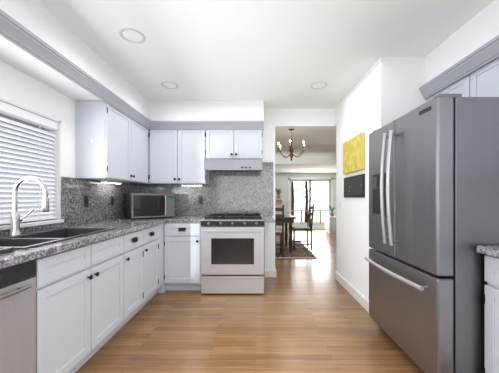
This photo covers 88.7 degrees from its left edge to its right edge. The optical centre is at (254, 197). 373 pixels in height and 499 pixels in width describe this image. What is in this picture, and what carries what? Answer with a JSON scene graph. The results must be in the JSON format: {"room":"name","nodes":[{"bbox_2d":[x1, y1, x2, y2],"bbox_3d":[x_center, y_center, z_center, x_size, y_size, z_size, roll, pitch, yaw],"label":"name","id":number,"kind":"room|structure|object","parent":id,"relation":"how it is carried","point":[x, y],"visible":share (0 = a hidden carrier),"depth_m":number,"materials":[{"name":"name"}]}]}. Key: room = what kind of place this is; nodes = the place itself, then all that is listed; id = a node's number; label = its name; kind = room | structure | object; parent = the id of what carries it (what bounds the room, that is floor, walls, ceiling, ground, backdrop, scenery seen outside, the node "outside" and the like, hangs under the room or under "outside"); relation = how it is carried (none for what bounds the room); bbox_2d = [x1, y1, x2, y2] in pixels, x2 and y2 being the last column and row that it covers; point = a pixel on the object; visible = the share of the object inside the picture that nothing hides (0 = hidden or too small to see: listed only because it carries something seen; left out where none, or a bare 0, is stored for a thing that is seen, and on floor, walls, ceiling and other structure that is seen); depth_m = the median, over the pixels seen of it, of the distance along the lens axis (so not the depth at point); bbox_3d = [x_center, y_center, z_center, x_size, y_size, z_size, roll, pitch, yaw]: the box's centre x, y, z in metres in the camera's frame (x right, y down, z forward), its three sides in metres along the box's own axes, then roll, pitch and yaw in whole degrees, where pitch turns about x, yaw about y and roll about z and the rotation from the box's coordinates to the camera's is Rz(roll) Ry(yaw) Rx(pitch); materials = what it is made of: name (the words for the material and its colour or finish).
{"room":"kitchen","nodes":[
{"label":"kitchen","id":0,"kind":"room"},
{"bbox_2d":[0,60,75,225],"bbox_3d":[-1.830,-0.070,1.095,0.140,2.500,5.670,0,0,0],"label":"wall","id":1,"kind":"structure","parent":0,"point":[19,87],"depth_m":2.16,"materials":[{"name":"white paint"}]},
{"bbox_2d":[0,98,63,230],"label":"window","id":2,"kind":"structure","parent":1,"relation":"in","point":[30,194],"depth_m":2.03,"materials":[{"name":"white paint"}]},
{"bbox_2d":[0,177,139,235],"bbox_3d":[-1.747,0.040,1.095,0.020,0.456,5.384,0,0,0],"label":"backsplash","id":3,"kind":"structure","parent":1,"relation":"attached to","point":[73,190],"depth_m":2.64,"materials":[{"name":"stone"}]},
{"bbox_2d":[84,196,88,206],"bbox_3d":[-1.732,0.040,2.619,0.007,0.120,0.070,0,0,0],"label":"electrical outlet plate","id":4,"kind":"object","parent":3,"relation":"attached to","point":[86,200],"depth_m":2.62,"materials":[{"name":"grey plastic"}]},
{"bbox_2d":[111,196,113,205],"bbox_3d":[-1.732,0.040,3.100,0.007,0.120,0.070,0,0,0],"label":"electrical outlet plate","id":5,"kind":"object","parent":3,"relation":"attached to","point":[112,197],"depth_m":3.09,"materials":[{"name":"grey plastic"}]},
{"bbox_2d":[76,101,148,183],"bbox_3d":[-1.589,-0.568,2.986,0.336,0.756,0.974,0,0,0],"label":"upper cabinet","id":6,"kind":"object","parent":1,"relation":"attached to","point":[116,150],"visible":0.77,"depth_m":2.54,"materials":[{"name":"grey paint"}]},
{"bbox_2d":[100,180,121,183],"bbox_3d":[-1.670,-0.177,2.975,0.060,0.022,0.350,0,0,0],"label":"under-cabinet light","id":7,"kind":"object","parent":6,"relation":"attached to","point":[106,181],"depth_m":2.89,"materials":[{"name":"white paint"}]},
{"bbox_2d":[135,130,154,184],"bbox_3d":[-1.571,-0.568,3.631,0.372,0.756,0.311,0,0,0],"label":"upper cabinet","id":8,"kind":"object","parent":1,"relation":"attached to","point":[151,139],"depth_m":3.48,"materials":[{"name":"grey paint"}]},
{"bbox_2d":[75,229,423,372],"bbox_3d":[0.650,1.230,3.950,5.380,0.100,11.380,0,0,0],"label":"floor","id":9,"kind":"structure","parent":0,"point":[305,316],"depth_m":2.23,"materials":[{"name":"brown wood"}]},
{"bbox_2d":[0,259,35,372],"bbox_3d":[-1.407,0.747,1.020,0.627,0.866,0.596,0,0,0],"label":"dishwasher","id":10,"kind":"object","parent":9,"relation":"on","point":[17,318],"visible":0.88,"depth_m":1.22,"materials":[{"name":"silver metal"}]},
{"bbox_2d":[35,259,130,372],"bbox_3d":[-1.444,0.870,1.790,0.626,0.620,0.939,0,0,0],"label":"base cabinet","id":11,"kind":"object","parent":9,"relation":"on","point":[92,299],"depth_m":1.63,"materials":[{"name":"grey paint"}]},
{"bbox_2d":[43,228,146,317],"bbox_3d":[-1.444,0.746,2.390,0.626,0.868,0.500,0,0,0],"label":"base cabinet","id":12,"kind":"object","parent":9,"relation":"on","point":[132,245],"depth_m":2.23,"materials":[{"name":"grey paint"}]},
{"bbox_2d":[0,217,169,268],"bbox_3d":[-1.427,0.290,1.095,0.660,0.040,5.384,0,0,0],"label":"countertop","id":13,"kind":"structure","parent":12,"relation":"on","point":[125,225],"depth_m":1.72,"materials":[{"name":"stone"}]},
{"bbox_2d":[0,247,14,253],"bbox_3d":[-1.420,0.258,1.008,0.440,0.022,0.535,0,0,0],"label":"tray","id":14,"kind":"object","parent":13,"relation":"on","point":[3,250],"visible":1,"depth_m":1.24,"materials":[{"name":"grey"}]},
{"bbox_2d":[8,176,48,235],"bbox_3d":[-1.557,0.055,1.805,0.264,0.408,0.159,0,0,0],"label":"faucet","id":15,"kind":"object","parent":13,"relation":"on","point":[15,219],"visible":1,"depth_m":1.75,"materials":[{"name":"silver metal"}]},
{"bbox_2d":[0,228,115,248],"bbox_3d":[-1.450,0.370,1.760,0.510,0.220,0.870,0,0,0],"label":"sink","id":16,"kind":"object","parent":13,"relation":"in","point":[26,240],"visible":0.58,"depth_m":1.79,"materials":[{"name":"grey"}]},
{"bbox_2d":[124,193,174,218],"bbox_3d":[-1.387,0.105,3.370,0.540,0.325,0.407,0,0,-40],"label":"microwave","id":17,"kind":"object","parent":13,"relation":"on","point":[144,205],"visible":1,"depth_m":3.22,"materials":[{"name":"silver plastic"}]},
{"bbox_2d":[263,216,274,222],"bbox_3d":[0.184,0.290,3.453,0.123,0.040,0.667,0,0,0],"label":"countertop","id":18,"kind":"structure","parent":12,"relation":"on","point":[268,219],"depth_m":3.13,"materials":[{"name":"stone"}]},
{"bbox_2d":[147,225,158,301],"bbox_3d":[-1.444,0.746,2.755,0.626,0.868,0.470,0,0,0],"label":"base cabinet","id":19,"kind":"object","parent":9,"relation":"on","point":[152,232],"depth_m":2.84,"materials":[{"name":"grey paint"}]},
{"bbox_2d":[159,223,162,292],"bbox_3d":[-1.455,0.746,3.470,0.605,0.868,0.635,0,0,0],"label":"base cabinet","id":20,"kind":"object","parent":9,"relation":"on","point":[160,225],"depth_m":3.09,"materials":[{"name":"grey paint"}]},
{"bbox_2d":[162,223,200,292],"bbox_3d":[-0.907,0.746,3.459,0.486,0.868,0.656,0,0,0],"label":"base cabinet","id":21,"kind":"object","parent":9,"relation":"on","point":[181,256],"visible":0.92,"depth_m":3.17,"materials":[{"name":"grey paint"}]},
{"bbox_2d":[166,216,204,222],"bbox_3d":[-0.881,0.290,3.465,0.433,0.040,0.644,0,0,0],"label":"countertop","id":22,"kind":"structure","parent":21,"relation":"on","point":[176,219],"depth_m":3.16,"materials":[{"name":"stone"}]},
{"bbox_2d":[200,213,264,293],"bbox_3d":[-0.270,0.705,3.385,0.776,0.950,0.755,0,0,0],"label":"range","id":23,"kind":"object","parent":9,"relation":"on","point":[232,253],"visible":1,"depth_m":3.07,"materials":[{"name":"silver metal"}]},
{"bbox_2d":[275,242,316,258],"bbox_3d":[-0.050,1.173,5.825,2.500,0.013,1.850,0,0,0],"label":"rug","id":24,"kind":"object","parent":9,"relation":"on","point":[301,252],"visible":0.32,"depth_m":5.32,"materials":[{"name":"red carpet"}]},
{"bbox_2d":[275,205,283,256],"bbox_3d":[0.350,0.656,5.151,0.440,1.022,0.478,0,0,0],"label":"chair","id":25,"kind":"object","parent":24,"relation":"on","point":[280,233],"visible":0.5,"depth_m":4.96,"materials":[{"name":"brown wood"}]},
{"bbox_2d":[275,214,295,251],"bbox_3d":[0.155,0.788,5.825,1.410,0.757,0.950,0,0,0],"label":"dining table","id":26,"kind":"object","parent":24,"relation":"on","point":[288,218],"visible":0.42,"depth_m":5.43,"materials":[{"name":"brown wood"}]},
{"bbox_2d":[292,204,313,249],"bbox_3d":[1.079,0.656,5.850,0.478,1.022,0.440,0,0,0],"label":"chair","id":27,"kind":"object","parent":24,"relation":"on","point":[300,228],"visible":0.79,"depth_m":5.65,"materials":[{"name":"brown wood"}]},
{"bbox_2d":[324,216,335,232],"bbox_3d":[2.600,0.910,8.650,0.360,0.540,0.600,0,0,0],"label":"console table","id":28,"kind":"object","parent":9,"relation":"on","point":[330,224],"visible":0.73,"depth_m":8.39,"materials":[{"name":"white wood"}]},
{"bbox_2d":[328,205,334,215],"bbox_3d":[2.589,0.446,8.633,0.275,0.385,0.284,0,0,0],"label":"potted plant","id":29,"kind":"object","parent":28,"relation":"on","point":[331,209],"visible":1,"depth_m":8.58,"materials":[{"name":"green plant"}]},
{"bbox_2d":[364,94,498,372],"bbox_3d":[1.437,0.287,1.907,0.958,1.785,0.890,0,0,0],"label":"fridge","id":30,"kind":"object","parent":9,"relation":"on","point":[433,192],"visible":1,"depth_m":1.48,"materials":[{"name":"silver metal"}]},
{"bbox_2d":[483,255,498,372],"bbox_3d":[1.604,0.746,1.180,0.626,0.868,0.520,0,0,0],"label":"base cabinet","id":31,"kind":"object","parent":9,"relation":"on","point":[491,298],"visible":0.96,"depth_m":1.38,"materials":[{"name":"grey paint"}]},
{"bbox_2d":[477,245,498,257],"bbox_3d":[1.583,0.290,-0.079,0.667,0.040,3.037,0,0,0],"label":"countertop","id":32,"kind":"structure","parent":31,"relation":"on","point":[491,250],"depth_m":1.38,"materials":[{"name":"stone"}]},
{"bbox_2d":[0,0,498,172],"bbox_3d":[0.650,-1.170,4.020,5.380,0.500,11.240,0,0,0],"label":"soffit","id":33,"kind":"structure","parent":0,"point":[39,19],"depth_m":2.31,"materials":[{"name":"white paint"}]},
{"bbox_2d":[0,9,151,129],"bbox_3d":[-1.417,-0.973,0.944,0.062,0.106,5.068,0,0,0],"label":"crown molding","id":34,"kind":"structure","parent":33,"relation":"attached to","point":[16,33],"depth_m":1.85,"materials":[{"name":"grey paint"}]},
{"bbox_2d":[152,121,263,129],"bbox_3d":[-0.619,-0.973,3.447,1.478,0.106,0.062,0,0,0],"label":"crown molding","id":35,"kind":"structure","parent":33,"relation":"attached to","point":[156,125],"depth_m":3.44,"materials":[{"name":"grey paint"}]},
{"bbox_2d":[277,129,304,160],"bbox_3d":[0.700,-1.010,4.900,0.577,0.620,0.591,0,0,0],"label":"chandelier","id":36,"kind":"object","parent":33,"relation":"hanging from","point":[291,150],"visible":1,"depth_m":4.87,"materials":[{"name":"gold metal"}]},
{"bbox_2d":[39,0,493,108],"bbox_3d":[0.080,-1.370,1.095,3.960,0.100,5.670,0,0,0],"label":"ceiling","id":37,"kind":"structure","parent":0,"point":[278,54],"depth_m":2.14,"materials":[{"name":"white paint"}]},
{"bbox_2d":[119,28,144,42],"bbox_3d":[-1.000,-1.323,2.080,0.196,0.019,0.196,0,0,0],"label":"recessed light","id":38,"kind":"object","parent":37,"relation":"in","point":[137,31],"visible":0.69,"depth_m":2.07,"materials":[{"name":"grey metal"}]},
{"bbox_2d":[161,82,178,88],"bbox_3d":[-1.000,-1.323,3.000,0.196,0.019,0.196,0,0,0],"label":"recessed light","id":39,"kind":"object","parent":37,"relation":"in","point":[162,83],"visible":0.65,"depth_m":2.99,"materials":[{"name":"grey metal"}]},
{"bbox_2d":[310,82,326,88],"bbox_3d":[0.750,-1.323,3.000,0.196,0.019,0.196,0,0,0],"label":"recessed light","id":40,"kind":"object","parent":37,"relation":"in","point":[318,88],"visible":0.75,"depth_m":3.00,"materials":[{"name":"grey metal"}]},
{"bbox_2d":[262,109,333,268],"bbox_3d":[-0.290,-0.070,3.860,2.940,2.500,0.140,0,0,0],"label":"wall","id":41,"kind":"structure","parent":0,"point":[274,119],"depth_m":3.79,"materials":[{"name":"white paint"}]},
{"bbox_2d":[155,130,210,184],"bbox_3d":[-1.027,-0.568,3.631,0.815,0.756,0.311,0,0,0],"label":"upper cabinet","id":42,"kind":"object","parent":41,"relation":"attached to","point":[176,157],"depth_m":3.48,"materials":[{"name":"grey paint"}]},
{"bbox_2d":[181,184,202,185],"bbox_3d":[-0.900,-0.177,3.630,0.300,0.022,0.060,0,0,0],"label":"under-cabinet light","id":43,"kind":"object","parent":42,"relation":"attached to","point":[181,184],"depth_m":3.60,"materials":[{"name":"white paint"}]},
{"bbox_2d":[140,162,272,215],"bbox_3d":[-0.728,-0.126,3.777,1.999,0.788,0.020,0,0,0],"label":"backsplash","id":44,"kind":"structure","parent":41,"relation":"attached to","point":[236,192],"depth_m":3.77,"materials":[{"name":"stone"}]},
{"bbox_2d":[198,196,202,203],"bbox_3d":[-0.799,0.040,3.763,0.070,0.120,0.007,0,0,0],"label":"electrical outlet plate","id":45,"kind":"object","parent":44,"relation":"attached to","point":[200,198],"depth_m":3.76,"materials":[{"name":"grey plastic"}]},
{"bbox_2d":[211,130,261,157],"bbox_3d":[-0.287,-0.735,3.631,0.775,0.421,0.311,0,0,0],"label":"upper cabinet","id":46,"kind":"object","parent":41,"relation":"attached to","point":[224,143],"depth_m":3.48,"materials":[{"name":"grey paint"}]},
{"bbox_2d":[204,158,261,171],"bbox_3d":[-0.280,-0.439,3.520,0.750,0.167,0.488,0,0,0],"label":"range hood","id":47,"kind":"object","parent":46,"relation":"attached to","point":[233,164],"visible":1,"depth_m":3.28,"materials":[{"name":"silver metal"}]},
{"bbox_2d":[265,268,275,274],"bbox_3d":[-0.792,1.124,3.938,2.216,0.112,0.016,0,0,0],"label":"baseboard","id":48,"kind":"structure","parent":41,"relation":"attached to","point":[267,271],"depth_m":3.77,"materials":[{"name":"white paint"}]},
{"bbox_2d":[275,173,335,225],"bbox_3d":[0.650,-0.070,9.570,5.100,2.500,0.140,0,0,0],"label":"wall","id":49,"kind":"structure","parent":0,"point":[281,181],"depth_m":9.50,"materials":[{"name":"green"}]},
{"bbox_2d":[275,188,282,202],"bbox_3d":[0.855,-0.102,9.403,0.370,0.604,0.189,0,0,0],"label":"potted plant","id":50,"kind":"object","parent":49,"relation":"attached to","point":[278,193],"visible":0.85,"depth_m":9.37,"materials":[{"name":"green plant"}]},
{"bbox_2d":[288,178,332,228],"bbox_3d":[2.065,0.223,9.564,1.660,1.915,0.152,0,0,0],"label":"door frame","id":51,"kind":"structure","parent":49,"relation":"attached to","point":[310,180],"depth_m":9.55,"materials":[{"name":"white paint"}]},
{"bbox_2d":[332,57,427,299],"bbox_3d":[1.620,-0.070,1.095,0.880,2.500,5.670,0,0,0],"label":"wall","id":52,"kind":"structure","parent":0,"point":[384,91],"depth_m":2.75,"materials":[{"name":"white paint"}]},
{"bbox_2d":[335,271,368,312],"bbox_3d":[1.172,1.124,3.054,0.016,0.112,1.325,0,0,0],"label":"baseboard","id":53,"kind":"structure","parent":52,"relation":"attached to","point":[359,297],"depth_m":3.01,"materials":[{"name":"white paint"}]},
{"bbox_2d":[343,132,364,173],"bbox_3d":[1.158,-0.500,3.020,0.040,0.400,0.580,0,0,0],"label":"picture","id":54,"kind":"object","parent":52,"relation":"attached to","point":[353,154],"visible":1,"depth_m":2.92,"materials":[{"name":"yellow"}]},
{"bbox_2d":[344,174,364,197],"bbox_3d":[1.167,-0.128,3.030,0.022,0.255,0.600,0,0,0],"label":"framed piece","id":55,"kind":"object","parent":52,"relation":"attached to","point":[354,186],"visible":1,"depth_m":2.94,"materials":[{"name":"black"}]},
{"bbox_2d":[428,80,459,100],"bbox_3d":[1.766,-0.783,2.124,0.300,0.326,0.520,0,0,0],"label":"upper cabinet","id":56,"kind":"object","parent":52,"relation":"attached to","point":[454,88],"depth_m":2.11,"materials":[{"name":"grey paint"}]},
{"bbox_2d":[419,35,498,98],"bbox_3d":[1.567,-0.973,0.399,0.062,0.106,3.978,0,0,0],"label":"crown molding","id":57,"kind":"structure","parent":52,"relation":"attached to","point":[489,51],"depth_m":1.91,"materials":[{"name":"grey paint"}]},
{"bbox_2d":[460,57,498,96],"bbox_3d":[1.766,-0.783,1.715,0.300,0.326,0.520,0,0,0],"label":"upper cabinet","id":58,"kind":"object","parent":52,"relation":"attached to","point":[483,81],"depth_m":1.81,"materials":[{"name":"grey paint"}]},
{"label":"outside","id":59,"kind":"structure","parent":0,"visible":0},
{"bbox_2d":[291,210,328,225],"bbox_3d":[2.150,0.940,11.021,3.700,0.720,2.759,0,0,0],"label":"railing","id":60,"kind":"object","parent":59,"point":[301,223],"visible":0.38,"depth_m":11.58,"materials":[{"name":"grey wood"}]},
{"bbox_2d":[291,182,306,222],"bbox_3d":[1.786,-0.656,12.000,1.987,3.677,0.170,0,0,0],"label":"tree","id":61,"kind":"object","parent":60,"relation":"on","point":[292,197],"visible":0.38,"depth_m":11.94,"materials":[{"name":"brown plant"}]},
{"bbox_2d":[294,182,318,221],"bbox_3d":[2.481,-0.609,12.200,2.078,3.582,0.170,0,0,0],"label":"tree","id":62,"kind":"object","parent":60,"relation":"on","point":[306,201],"visible":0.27,"depth_m":12.14,"materials":[{"name":"brown plant"}]},
{"bbox_2d":[293,182,328,221],"bbox_3d":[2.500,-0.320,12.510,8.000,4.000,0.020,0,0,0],"label":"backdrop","id":63,"kind":"structure","parent":59,"point":[320,201],"depth_m":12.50,"materials":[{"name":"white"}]}
]}

